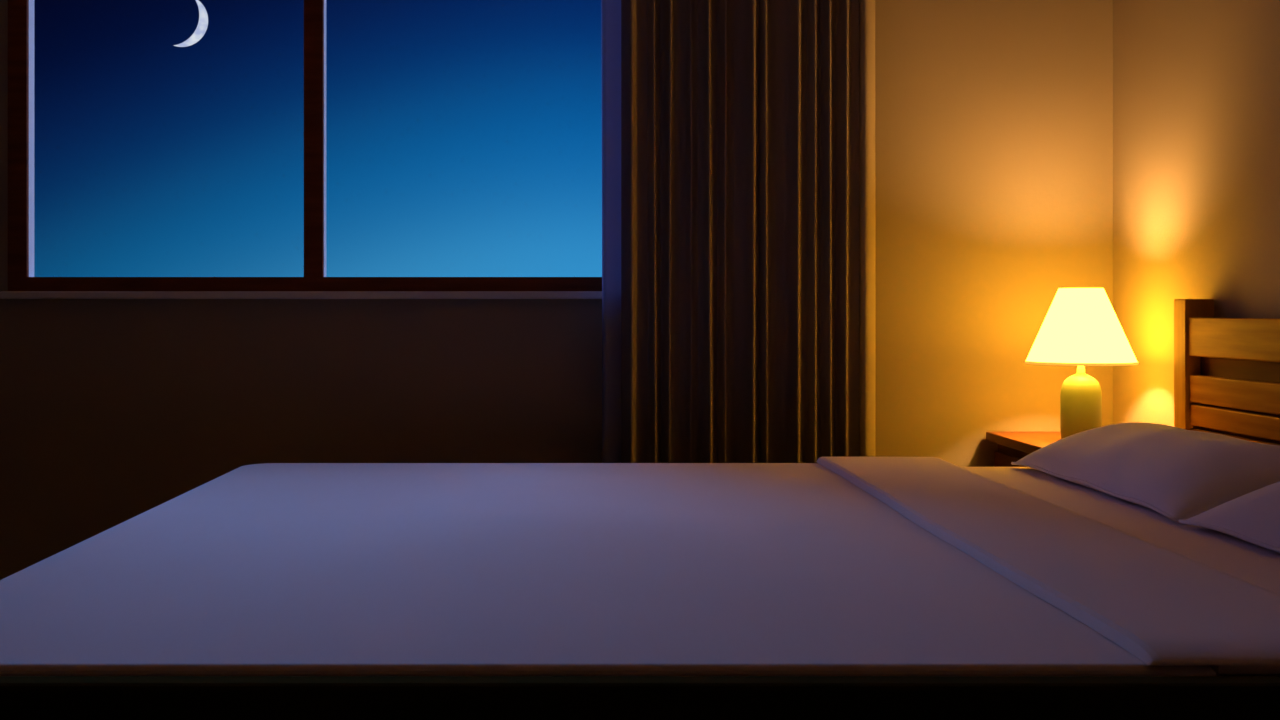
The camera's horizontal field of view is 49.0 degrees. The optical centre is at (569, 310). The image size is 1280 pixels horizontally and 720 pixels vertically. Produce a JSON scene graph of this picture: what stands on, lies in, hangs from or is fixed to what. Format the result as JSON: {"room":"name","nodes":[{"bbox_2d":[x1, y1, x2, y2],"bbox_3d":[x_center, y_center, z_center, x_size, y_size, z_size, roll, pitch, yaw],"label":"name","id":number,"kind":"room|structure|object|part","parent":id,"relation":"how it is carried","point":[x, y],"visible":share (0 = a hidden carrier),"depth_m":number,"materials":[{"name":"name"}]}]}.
{"room":"bedroom","nodes":[
{"label":"bedroom","id":0,"kind":"room"},
{"bbox_2d":[0,0,1112,579],"bbox_3d":[-0.623,-0.385,3.820,4.394,2.650,0.140,0,0,0],"label":"wall","id":1,"kind":"structure","parent":0,"point":[994,118],"depth_m":3.75,"materials":[{"name":"beige paint"}]},
{"bbox_2d":[0,0,601,298],"bbox_3d":[-0.630,-0.671,3.761,1.774,1.278,0.082,0,0,0],"label":"window","id":2,"kind":"structure","parent":1,"relation":"in","point":[22,283],"depth_m":3.75,"materials":[{"name":"brown wood"}]},
{"bbox_3d":[-1.085,-0.680,3.782,0.780,1.219,0.040,0,0,0],"label":"sash","id":3,"kind":"part","parent":2,"relation":"part of","materials":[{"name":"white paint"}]},
{"bbox_3d":[-0.630,-0.042,3.735,1.774,0.020,0.030,0,0,0],"label":"sill","id":4,"kind":"part","parent":2,"relation":"part of","materials":[{"name":"paint"}]},
{"bbox_3d":[-0.235,-0.680,3.782,0.892,1.219,0.040,0,0,0],"label":"sash","id":5,"kind":"part","parent":2,"relation":"part of","materials":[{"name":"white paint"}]},
{"bbox_3d":[-0.420,-1.540,3.692,2.700,0.024,0.115,0,0,0],"label":"curtain rod","id":6,"kind":"object","parent":1,"relation":"attached to","visible":0},
{"bbox_2d":[601,0,874,462],"bbox_3d":[0.445,-0.310,3.645,0.728,2.440,0.081,0,0,0],"label":"curtain","id":7,"kind":"object","parent":6,"relation":"hanging from","point":[738,136],"visible":0.65,"depth_m":3.64,"materials":[{"name":"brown fabric"}]},
{"bbox_2d":[1113,0,1279,426],"bbox_3d":[1.514,-0.385,1.075,0.120,2.650,5.350,0,0,0],"label":"wall","id":8,"kind":"structure","parent":0,"point":[1196,83],"depth_m":3.31,"materials":[{"name":"beige paint"}]},
{"bbox_3d":[-0.623,0.990,1.085,4.394,0.100,5.610,0,0,0],"label":"floor","id":9,"kind":"structure","parent":0,"visible":0},
{"bbox_2d":[0,299,1279,719],"bbox_3d":[0.361,0.457,2.216,2.168,0.967,1.971,0,0,0],"label":"bed","id":10,"kind":"object","parent":9,"relation":"on","point":[1227,370],"visible":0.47,"depth_m":1.30,"materials":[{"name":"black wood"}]},
{"bbox_3d":[0.358,0.558,1.318,2.163,0.423,0.036,0,0,0],"label":"rail","id":11,"kind":"part","parent":10,"relation":"part of","materials":[{"name":"black wood"}]},
{"bbox_2d":[962,467,1279,675],"bbox_3d":[0.346,0.494,2.239,2.071,0.292,1.794,0,0,0],"label":"mattress","id":12,"kind":"object","parent":10,"relation":"on","point":[1255,564],"visible":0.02,"depth_m":2.25,"materials":[{"name":"white fabric"}]},
{"bbox_2d":[0,457,1279,675],"bbox_3d":[0.053,0.341,2.240,1.562,0.029,1.800,0,0,0],"label":"bedspread","id":13,"kind":"object","parent":12,"relation":"on","point":[830,566],"visible":0.99,"depth_m":1.73,"materials":[{"name":"white fabric"}]},
{"bbox_2d":[1011,422,1279,520],"bbox_3d":[1.182,0.288,2.690,0.406,0.115,0.836,0,0,0],"label":"pillow","id":14,"kind":"object","parent":12,"relation":"on","point":[1176,473],"visible":0.88,"depth_m":2.49,"materials":[{"name":"white fabric"}]},
{"bbox_2d":[1178,482,1279,552],"bbox_3d":[1.182,0.287,1.835,0.406,0.116,0.836,0,0,0],"label":"pillow","id":15,"kind":"object","parent":12,"relation":"on","point":[1253,517],"visible":1,"depth_m":2.08,"materials":[{"name":"white fabric"}]},
{"bbox_3d":[1.413,0.457,3.171,0.065,0.967,0.061,0,0,0],"label":"post","id":16,"kind":"part","parent":10,"relation":"part of","materials":[{"name":"brown wood"}]},
{"bbox_3d":[1.420,0.369,2.268,0.016,0.541,1.735,0,0,0],"label":"headboard","id":17,"kind":"part","parent":10,"relation":"part of","materials":[{"name":"brown wood"}]},
{"bbox_2d":[986,431,1060,466],"bbox_3d":[1.271,0.630,3.498,0.336,0.619,0.472,0,0,0],"label":"nightstand","id":18,"kind":"object","parent":9,"relation":"on","point":[1013,446],"visible":0.05,"depth_m":3.58,"materials":[{"name":"brown wood"}]},
{"bbox_3d":[1.131,0.461,3.506,0.014,0.180,0.417,0,0,0],"label":"drawer","id":19,"kind":"part","parent":18,"relation":"part of","materials":[{"name":"brown wood"}]},
{"bbox_2d":[1025,287,1138,438],"bbox_3d":[1.263,0.131,3.460,0.265,0.379,0.265,0,0,0],"label":"table lamp","id":20,"kind":"object","parent":18,"relation":"on","point":[1081,327],"visible":0.98,"depth_m":3.40,"materials":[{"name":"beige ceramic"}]},
{"bbox_3d":[1.263,0.035,3.460,0.262,0.184,0.262,0,0,0],"label":"lamp shade","id":21,"kind":"part","parent":20,"relation":"part of","materials":[{"name":"fabric"}]},
{"label":"outside","id":22,"kind":"structure","parent":0,"visible":0},
{"bbox_2d":[173,0,207,46],"bbox_3d":[-24.390,-18.587,90.000,2.262,3.230,0.641,0,0,0],"label":"crescent moon","id":23,"kind":"object","parent":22,"point":[202,26],"visible":1,"depth_m":89.79,"materials":[{"name":"white"}]}
]}

